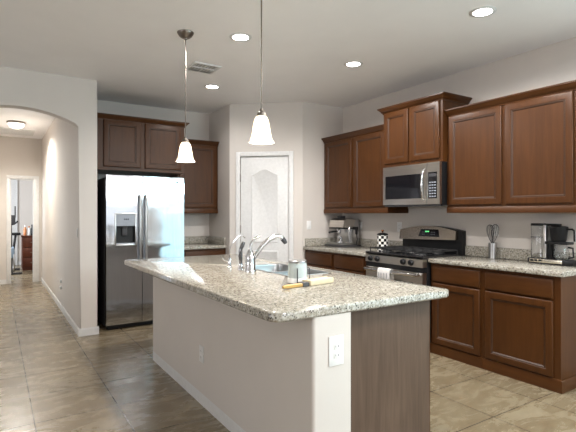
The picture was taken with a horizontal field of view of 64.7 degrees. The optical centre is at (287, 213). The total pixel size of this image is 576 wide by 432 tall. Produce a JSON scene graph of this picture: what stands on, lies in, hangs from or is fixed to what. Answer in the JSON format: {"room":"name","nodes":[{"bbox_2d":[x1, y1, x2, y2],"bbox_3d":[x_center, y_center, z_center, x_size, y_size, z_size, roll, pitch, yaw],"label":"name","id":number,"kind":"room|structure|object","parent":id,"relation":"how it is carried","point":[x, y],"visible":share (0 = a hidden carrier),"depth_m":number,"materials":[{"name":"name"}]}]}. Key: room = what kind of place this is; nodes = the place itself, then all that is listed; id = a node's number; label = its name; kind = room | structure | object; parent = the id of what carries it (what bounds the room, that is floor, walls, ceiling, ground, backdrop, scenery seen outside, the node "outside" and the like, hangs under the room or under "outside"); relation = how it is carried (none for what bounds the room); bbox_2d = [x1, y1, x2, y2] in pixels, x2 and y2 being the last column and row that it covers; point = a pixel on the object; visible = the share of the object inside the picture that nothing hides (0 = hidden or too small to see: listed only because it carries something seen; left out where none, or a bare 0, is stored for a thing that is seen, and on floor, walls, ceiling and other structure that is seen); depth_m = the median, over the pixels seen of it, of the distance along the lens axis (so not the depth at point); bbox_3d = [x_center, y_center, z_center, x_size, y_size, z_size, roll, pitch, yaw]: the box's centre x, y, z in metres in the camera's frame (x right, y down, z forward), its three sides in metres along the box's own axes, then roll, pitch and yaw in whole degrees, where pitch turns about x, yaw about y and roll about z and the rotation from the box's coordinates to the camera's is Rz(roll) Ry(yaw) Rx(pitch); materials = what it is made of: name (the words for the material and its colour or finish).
{"room":"kitchen","nodes":[
{"label":"kitchen","id":0,"kind":"room"},
{"bbox_2d":[0,136,41,281],"bbox_3d":[-5.418,-0.075,8.833,1.483,2.840,0.120,0,0,-33],"label":"wall","id":1,"kind":"structure","parent":0,"point":[19,156],"depth_m":8.85,"materials":[{"name":"beige paint"}]},
{"bbox_2d":[6,175,38,283],"bbox_3d":[-5.217,0.297,8.952,0.550,2.095,0.138,0,0,-33],"label":"trim","id":2,"kind":"structure","parent":1,"relation":"attached to","point":[35,179],"depth_m":8.98,"materials":[{"name":"white paint"}]},
{"bbox_2d":[17,180,32,261],"bbox_3d":[-7.101,-0.075,12.150,3.600,2.840,0.120,0,0,-33],"label":"wall","id":3,"kind":"structure","parent":0,"point":[24,187],"depth_m":12.12,"materials":[{"name":"beige paint"}]},
{"bbox_2d":[11,180,16,264],"bbox_3d":[-7.551,0.135,11.730,0.990,2.420,0.070,0,0,-33],"label":"door","id":4,"kind":"structure","parent":3,"relation":"in","point":[13,182],"depth_m":11.95,"materials":[{"name":"white paint"}]},
{"bbox_2d":[0,66,96,328],"bbox_3d":[-5.105,-0.075,3.282,6.963,2.840,0.150,0,0,-33],"label":"wall","id":5,"kind":"structure","parent":0,"point":[72,100],"depth_m":5.02,"materials":[{"name":"beige paint"}]},
{"bbox_2d":[78,326,98,336],"bbox_3d":[-5.055,1.302,3.216,6.977,0.085,0.014,0,0,-33],"label":"baseboard","id":6,"kind":"structure","parent":5,"relation":"attached to","point":[91,330],"depth_m":5.04,"materials":[{"name":"white paint"}]},
{"bbox_2d":[42,117,77,325],"bbox_3d":[-3.567,-0.075,7.157,0.183,2.840,4.703,0,0,-33],"label":"wall","id":7,"kind":"structure","parent":0,"point":[60,141],"depth_m":6.48,"materials":[{"name":"beige paint"}]},
{"bbox_2d":[41,277,78,334],"bbox_3d":[-3.609,1.302,7.040,0.014,0.085,4.853,0,0,-33],"label":"baseboard","id":8,"kind":"structure","parent":7,"relation":"attached to","point":[67,316],"depth_m":6.20,"materials":[{"name":"white paint"}]},
{"bbox_2d":[97,100,208,235],"bbox_3d":[-1.937,-0.075,6.388,1.727,2.840,0.120,0,0,-33],"label":"wall","id":9,"kind":"structure","parent":0,"point":[195,224],"depth_m":6.61,"materials":[{"name":"beige paint"}]},
{"bbox_2d":[97,112,189,176],"bbox_3d":[-1.947,-0.863,5.924,1.145,0.665,0.645,0,0,-33],"label":"upper cabinet","id":10,"kind":"object","parent":9,"relation":"attached to","point":[126,145],"visible":0.88,"depth_m":5.65,"materials":[{"name":"brown wood"}]},
{"bbox_2d":[171,139,218,212],"bbox_3d":[-1.330,-0.519,6.481,0.592,1.019,0.375,0,0,-33],"label":"upper cabinet","id":11,"kind":"object","parent":9,"relation":"attached to","point":[200,177],"visible":0.65,"depth_m":6.38,"materials":[{"name":"brown wood"}]},
{"bbox_2d":[209,102,342,258],"bbox_3d":[-0.294,-0.075,6.425,2.072,2.840,0.655,0,0,14],"label":"wall","id":12,"kind":"structure","parent":0,"point":[299,128],"depth_m":6.17,"materials":[{"name":"beige paint"}]},
{"bbox_2d":[184,236,225,244],"bbox_3d":[-1.284,0.377,6.384,0.627,0.104,0.588,0,0,-33],"label":"backsplash","id":13,"kind":"structure","parent":12,"relation":"attached to","point":[187,239],"depth_m":6.63,"materials":[{"name":"stone"}]},
{"bbox_2d":[240,156,288,261],"bbox_3d":[-0.317,0.281,6.161,0.674,2.113,0.063,0,0,8],"label":"door","id":14,"kind":"structure","parent":12,"relation":"in","point":[264,181],"depth_m":6.14,"materials":[{"name":"white paint"}]},
{"bbox_2d":[236,151,292,259],"bbox_3d":[-0.319,0.253,6.123,0.792,2.185,0.016,0,0,9],"label":"trim","id":15,"kind":"structure","parent":12,"relation":"attached to","point":[267,153],"depth_m":6.10,"materials":[{"name":"white paint"}]},
{"bbox_2d":[307,221,310,228],"bbox_3d":[0.282,0.148,6.096,0.072,0.115,0.010,0,0,-33],"label":"wall switch","id":16,"kind":"object","parent":12,"relation":"attached to","point":[308,222],"visible":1,"depth_m":6.09,"materials":[{"name":"white plastic"}]},
{"bbox_2d":[305,237,402,246],"bbox_3d":[0.818,0.377,5.737,0.653,0.104,1.189,0,0,-33],"label":"backsplash","id":17,"kind":"structure","parent":12,"relation":"attached to","point":[308,241],"depth_m":6.05,"materials":[{"name":"stone"}]},
{"bbox_2d":[0,0,575,138],"bbox_3d":[-2.924,-1.555,4.361,12.200,0.120,17.900,0,0,-33],"label":"ceiling","id":18,"kind":"structure","parent":0,"point":[134,51],"depth_m":4.01,"materials":[{"name":"white paint"}]},
{"bbox_2d":[6,120,25,128],"bbox_3d":[-4.413,-1.437,7.387,0.270,0.114,0.270,0,0,-33],"label":"dome light","id":19,"kind":"object","parent":18,"relation":"attached to","point":[14,124],"visible":1,"depth_m":7.31,"materials":[{"name":"white glass"}]},
{"bbox_2d":[0,128,34,135],"bbox_3d":[-4.962,-1.488,8.223,0.650,0.014,0.600,0,0,-33],"label":"ceiling vent","id":20,"kind":"object","parent":18,"relation":"in","point":[2,130],"visible":0.99,"depth_m":8.20,"materials":[{"name":"white paint"}]},
{"bbox_2d":[176,29,194,162],"bbox_3d":[-0.844,-0.962,3.749,0.160,1.064,0.160,0,0,-33],"label":"pendant lamp","id":21,"kind":"object","parent":18,"relation":"hanging from","point":[185,155],"visible":1,"depth_m":3.72,"materials":[{"name":"white glass"}]},
{"bbox_2d":[186,61,221,74],"bbox_3d":[-0.866,-1.489,4.645,0.290,0.012,0.280,0,0,-33],"label":"ceiling vent","id":22,"kind":"object","parent":18,"relation":"in","point":[200,67],"visible":0.94,"depth_m":4.64,"materials":[{"name":"white metal"}]},
{"bbox_2d":[204,84,219,88],"bbox_3d":[-0.889,-1.492,5.338,0.190,0.006,0.190,0,0,-33],"label":"recessed light","id":23,"kind":"object","parent":18,"relation":"in","point":[209,86],"visible":1,"depth_m":5.32,"materials":[{"name":"white paint"}]},
{"bbox_2d":[229,33,251,41],"bbox_3d":[-0.401,-1.492,3.843,0.190,0.006,0.190,0,0,-33],"label":"recessed light","id":24,"kind":"object","parent":18,"relation":"in","point":[241,37],"visible":1,"depth_m":3.84,"materials":[{"name":"white paint"}]},
{"bbox_2d":[248,0,274,144],"bbox_3d":[-0.160,-0.962,2.745,0.160,1.064,0.160,0,0,-33],"label":"pendant lamp","id":25,"kind":"object","parent":18,"relation":"hanging from","point":[261,134],"visible":1,"depth_m":2.71,"materials":[{"name":"white glass"}]},
{"bbox_2d":[344,61,362,66],"bbox_3d":[0.651,-1.492,4.533,0.190,0.006,0.190,0,0,-33],"label":"recessed light","id":26,"kind":"object","parent":18,"relation":"in","point":[349,63],"visible":1,"depth_m":4.51,"materials":[{"name":"white paint"}]},
{"bbox_2d":[469,6,496,17],"bbox_3d":[1.439,-1.492,3.363,0.190,0.006,0.190,0,0,-33],"label":"recessed light","id":27,"kind":"object","parent":18,"relation":"in","point":[483,11],"visible":1,"depth_m":3.35,"materials":[{"name":"white paint"}]},
{"bbox_2d":[0,265,575,431],"bbox_3d":[-2.924,1.405,4.361,12.200,0.120,17.900,0,0,-33],"label":"floor","id":28,"kind":"structure","parent":0,"point":[53,379],"depth_m":3.51,"materials":[{"name":"tile"}]},
{"bbox_2d":[11,215,21,274],"bbox_3d":[-6.331,0.688,10.434,0.360,1.325,0.944,0,0,-33],"label":"exercise bike","id":29,"kind":"object","parent":28,"relation":"on","point":[13,222],"visible":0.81,"depth_m":10.20,"materials":[{"name":"black plastic"}]},
{"bbox_2d":[21,235,32,270],"bbox_3d":[-6.111,0.930,11.150,0.745,0.830,0.553,0,0,-33],"label":"dresser","id":30,"kind":"object","parent":28,"relation":"on","point":[26,241],"visible":0.49,"depth_m":10.81,"materials":[{"name":"brown wood"}]},
{"bbox_2d":[23,225,26,235],"bbox_3d":[-6.301,0.395,10.905,0.070,0.240,0.068,0,0,-33],"label":"bottle","id":31,"kind":"object","parent":30,"relation":"on","point":[24,229],"visible":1,"depth_m":10.88,"materials":[{"name":"orange plastic"}]},
{"bbox_2d":[97,175,183,329],"bbox_3d":[-1.890,0.447,5.773,0.926,1.797,0.845,0,0,-33],"label":"refrigerator","id":32,"kind":"object","parent":28,"relation":"on","point":[139,217],"visible":0.8,"depth_m":5.41,"materials":[{"name":"grey metal"}]},
{"bbox_2d":[184,248,225,256],"bbox_3d":[-1.274,0.908,6.381,0.611,0.874,0.603,0,0,-33],"label":"base cabinet","id":33,"kind":"object","parent":28,"relation":"on","point":[218,251],"visible":0.1,"depth_m":6.13,"materials":[{"name":"brown wood"}]},
{"bbox_2d":[184,236,226,249],"bbox_3d":[-1.275,0.398,6.369,0.627,0.145,0.623,0,0,-33],"label":"countertop","id":34,"kind":"structure","parent":33,"relation":"on","point":[190,242],"depth_m":6.49,"materials":[{"name":"stone"}]},
{"bbox_2d":[153,276,429,431],"bbox_3d":[-0.183,0.910,3.383,0.908,0.870,2.513,0,0,-33],"label":"kitchen island","id":35,"kind":"object","parent":28,"relation":"on","point":[256,374],"visible":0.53,"depth_m":2.48,"materials":[{"name":"beige paint"}]},
{"bbox_2d":[199,345,203,363],"bbox_3d":[-0.610,0.985,3.198,0.009,0.115,0.072,0,0,-33],"label":"wall outlet","id":36,"kind":"object","parent":35,"relation":"attached to","point":[201,348],"visible":1,"depth_m":3.19,"materials":[{"name":"white plastic"}]},
{"bbox_2d":[124,254,448,321],"bbox_3d":[-0.311,0.452,3.432,1.180,0.046,2.750,0,0,-33],"label":"island countertop","id":37,"kind":"structure","parent":35,"relation":"on","point":[260,294],"depth_m":2.62,"materials":[{"name":"stone"}]},
{"bbox_2d":[222,235,244,267],"bbox_3d":[-0.434,0.297,3.645,0.191,0.262,0.041,0,0,-14],"label":"tap","id":38,"kind":"object","parent":37,"relation":"on","point":[229,258],"visible":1,"depth_m":3.63,"materials":[{"name":"silver metal"}]},
{"bbox_2d":[238,242,244,269],"bbox_3d":[-0.357,0.319,3.480,0.056,0.219,0.047,0,0,-33],"label":"sprayer","id":39,"kind":"object","parent":37,"relation":"on","point":[240,267],"visible":1,"depth_m":3.46,"materials":[{"name":"silver metal"}]},
{"bbox_2d":[244,234,286,272],"bbox_3d":[-0.169,0.288,3.420,0.332,0.280,0.089,0,0,-24],"label":"faucet","id":40,"kind":"object","parent":37,"relation":"on","point":[250,257],"visible":1,"depth_m":3.36,"materials":[{"name":"silver metal"}]},
{"bbox_2d":[243,263,330,275],"bbox_3d":[-0.031,0.534,3.523,0.386,0.218,0.746,0,0,-33],"label":"sink","id":41,"kind":"object","parent":37,"relation":"in","point":[277,268],"visible":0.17,"depth_m":3.82,"materials":[{"name":"metal"}]},
{"bbox_2d":[287,259,309,283],"bbox_3d":[0.061,0.357,2.838,0.130,0.142,0.129,0,0,-33],"label":"canister","id":42,"kind":"object","parent":37,"relation":"on","point":[297,268],"visible":0.88,"depth_m":2.79,"materials":[{"name":"white ceramic"}]},
{"bbox_2d":[282,276,333,288],"bbox_3d":[0.118,0.411,2.725,0.404,0.034,0.072,0,0,-43],"label":"brush","id":43,"kind":"object","parent":37,"relation":"on","point":[320,280],"visible":1,"depth_m":2.72,"materials":[{"name":"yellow wood"}]},
{"bbox_2d":[329,334,343,366],"bbox_3d":[0.229,0.645,2.148,0.088,0.140,0.009,0,0,-33],"label":"wall outlet","id":44,"kind":"object","parent":35,"relation":"attached to","point":[336,343],"visible":1,"depth_m":2.15,"materials":[{"name":"white plastic"}]},
{"bbox_2d":[334,352,339,358],"bbox_3d":[0.231,0.666,2.146,0.034,0.028,0.003,0,0,-33],"label":"socket","id":45,"kind":"object","parent":44,"relation":"attached to","point":[336,354],"depth_m":2.15,"materials":[{"name":"grey plastic"}]},
{"bbox_2d":[334,343,339,349],"bbox_3d":[0.231,0.624,2.146,0.034,0.028,0.003,0,0,-33],"label":"socket","id":46,"kind":"object","parent":44,"relation":"attached to","point":[336,345],"depth_m":2.15,"materials":[{"name":"grey plastic"}]},
{"bbox_2d":[305,250,333,269],"bbox_3d":[0.657,0.908,5.978,0.663,0.874,0.608,0,0,-33],"label":"base cabinet","id":47,"kind":"object","parent":28,"relation":"on","point":[319,259],"visible":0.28,"depth_m":5.76,"materials":[{"name":"brown wood"}]},
{"bbox_2d":[334,253,366,274],"bbox_3d":[0.978,0.908,5.479,0.663,0.874,0.574,0,0,-33],"label":"base cabinet","id":48,"kind":"object","parent":28,"relation":"on","point":[355,264],"visible":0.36,"depth_m":5.28,"materials":[{"name":"brown wood"}]},
{"bbox_2d":[303,237,402,255],"bbox_3d":[0.805,0.398,5.729,0.683,0.145,1.189,0,0,-33],"label":"countertop","id":49,"kind":"structure","parent":48,"relation":"on","point":[315,244],"depth_m":5.83,"materials":[{"name":"stone"}]},
{"bbox_2d":[325,216,360,246],"bbox_3d":[0.719,0.226,6.061,0.373,0.405,0.432,0,0,-33],"label":"espresso machine","id":50,"kind":"object","parent":49,"relation":"on","point":[348,229],"visible":0.99,"depth_m":6.00,"materials":[{"name":"grey metal"}]},
{"bbox_2d":[337,236,341,242],"bbox_3d":[0.687,0.336,6.020,0.091,0.085,0.072,0,0,31],"label":"milk pitcher","id":51,"kind":"object","parent":50,"relation":"on","point":[339,238],"visible":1,"depth_m":6.00,"materials":[{"name":"silver metal"}]},
{"bbox_2d":[327,242,352,244],"bbox_3d":[0.688,0.392,6.067,0.178,0.028,0.346,0,0,-33],"label":"drip tray","id":52,"kind":"object","parent":50,"relation":"on","point":[328,243],"depth_m":5.99,"materials":[{"name":"metal"}]},
{"bbox_2d":[377,230,387,249],"bbox_3d":[1.132,0.307,5.449,0.134,0.243,0.134,0,0,-33],"label":"canister","id":53,"kind":"object","parent":49,"relation":"on","point":[382,238],"visible":0.88,"depth_m":5.40,"materials":[{"name":"ceramic"}]},
{"bbox_2d":[364,226,465,342],"bbox_3d":[1.320,0.728,4.870,0.740,1.194,0.808,0,0,-33],"label":"gas range","id":54,"kind":"object","parent":28,"relation":"on","point":[409,263],"visible":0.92,"depth_m":4.76,"materials":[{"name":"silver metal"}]},
{"bbox_2d":[377,267,393,279],"bbox_3d":[1.007,0.632,4.708,0.071,0.145,0.170,0,0,-33],"label":"dish towel","id":55,"kind":"object","parent":54,"relation":"hanging from","point":[384,273],"visible":0.69,"depth_m":4.68,"materials":[{"name":"white fabric"}]},
{"bbox_2d":[366,250,460,259],"bbox_3d":[1.319,0.424,4.870,0.572,0.031,0.808,0,0,-33],"label":"cooktop","id":56,"kind":"object","parent":54,"relation":"in","point":[387,254],"depth_m":4.70,"materials":[{"name":"black metal"}]},
{"bbox_2d":[430,263,482,368],"bbox_3d":[1.768,0.908,4.337,0.570,0.874,0.562,0,0,-33],"label":"base cabinet","id":57,"kind":"object","parent":28,"relation":"on","point":[457,318],"visible":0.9,"depth_m":4.15,"materials":[{"name":"brown wood"}]},
{"bbox_2d":[482,269,575,393],"bbox_3d":[2.099,0.908,3.822,0.570,0.874,0.659,0,0,-33],"label":"base cabinet","id":58,"kind":"object","parent":28,"relation":"on","point":[529,320],"visible":0.97,"depth_m":3.59,"materials":[{"name":"brown wood"}]},
{"bbox_2d":[428,245,575,276],"bbox_3d":[1.942,0.398,4.045,0.593,0.145,1.248,0,0,-33],"label":"countertop","id":59,"kind":"structure","parent":58,"relation":"on","point":[508,259],"depth_m":4.11,"materials":[{"name":"stone"}]},
{"bbox_2d":[488,243,496,258],"bbox_3d":[1.978,0.353,4.402,0.072,0.150,0.072,0,0,-33],"label":"utensil crock","id":60,"kind":"object","parent":59,"relation":"on","point":[492,247],"visible":0.99,"depth_m":4.37,"materials":[{"name":"metal"}]},
{"bbox_2d":[486,225,493,242],"bbox_3d":[1.962,0.260,4.413,0.069,0.315,0.068,0,0,-33],"label":"whisk","id":61,"kind":"object","parent":60,"relation":"in","point":[488,225],"visible":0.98,"depth_m":4.41,"materials":[{"name":"metal"}]},
{"bbox_2d":[491,224,498,242],"bbox_3d":[1.988,0.257,4.370,0.073,0.320,0.074,0,0,28],"label":"whisk","id":62,"kind":"object","parent":60,"relation":"in","point":[493,238],"visible":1,"depth_m":4.37,"materials":[{"name":"metal"}]},
{"bbox_2d":[528,223,575,266],"bbox_3d":[2.268,0.255,3.890,0.146,0.347,0.380,0,0,-33],"label":"coffee maker","id":63,"kind":"object","parent":59,"relation":"on","point":[544,236],"visible":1,"depth_m":3.87,"materials":[{"name":"black plastic"}]},
{"bbox_2d":[545,241,573,244],"bbox_3d":[2.295,0.245,3.850,0.115,0.023,0.183,0,0,-33],"label":"shelf","id":64,"kind":"object","parent":63,"relation":"attached to","point":[546,242],"depth_m":3.81,"materials":[{"name":"black plastic"}]},
{"bbox_2d":[549,226,575,241],"bbox_3d":[2.310,0.167,3.826,0.144,0.131,0.208,0,0,-33],"label":"basket","id":65,"kind":"object","parent":63,"relation":"on","point":[556,233],"depth_m":3.80,"materials":[{"name":"black plastic"}]},
{"bbox_2d":[343,37,575,252],"bbox_3d":[3.095,-0.075,2.942,0.150,2.840,8.600,0,0,-33],"label":"wall","id":66,"kind":"structure","parent":0,"point":[555,63],"depth_m":4.57,"materials":[{"name":"beige paint"}]},
{"bbox_2d":[321,124,408,212],"bbox_3d":[0.941,-0.519,5.798,0.380,1.019,1.210,0,0,-33],"label":"upper cabinet","id":67,"kind":"object","parent":66,"relation":"attached to","point":[354,160],"visible":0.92,"depth_m":5.66,"materials":[{"name":"brown wood"}]},
{"bbox_2d":[397,222,401,231],"bbox_3d":[1.348,0.158,5.510,0.009,0.115,0.072,0,0,-33],"label":"wall outlet","id":68,"kind":"object","parent":66,"relation":"attached to","point":[399,224],"visible":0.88,"depth_m":5.51,"materials":[{"name":"white plastic"}]},
{"bbox_2d":[377,91,471,167],"bbox_3d":[1.455,-0.859,4.935,0.448,0.671,0.917,0,0,-33],"label":"upper cabinet","id":69,"kind":"object","parent":66,"relation":"attached to","point":[415,131],"visible":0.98,"depth_m":4.74,"materials":[{"name":"brown wood"}]},
{"bbox_2d":[383,161,446,206],"bbox_3d":[1.440,-0.300,4.910,0.497,0.442,0.776,0,0,-33],"label":"microwave","id":70,"kind":"object","parent":69,"relation":"attached to","point":[423,184],"visible":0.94,"depth_m":4.74,"materials":[{"name":"silver metal"}]},
{"bbox_2d":[492,224,497,235],"bbox_3d":[2.026,0.158,4.457,0.009,0.115,0.072,0,0,-33],"label":"wall outlet","id":71,"kind":"object","parent":66,"relation":"attached to","point":[494,229],"visible":0.69,"depth_m":4.45,"materials":[{"name":"white plastic"}]},
{"bbox_2d":[444,80,575,212],"bbox_3d":[2.046,-0.519,4.081,0.380,1.019,1.259,0,0,-33],"label":"upper cabinet","id":72,"kind":"object","parent":66,"relation":"attached to","point":[513,153],"visible":1,"depth_m":3.93,"materials":[{"name":"brown wood"}]},
{"bbox_2d":[465,245,575,260],"bbox_3d":[2.182,0.377,4.200,0.022,0.104,1.248,0,0,-33],"label":"backsplash","id":73,"kind":"structure","parent":66,"relation":"attached to","point":[481,251],"depth_m":4.35,"materials":[{"name":"stone"}]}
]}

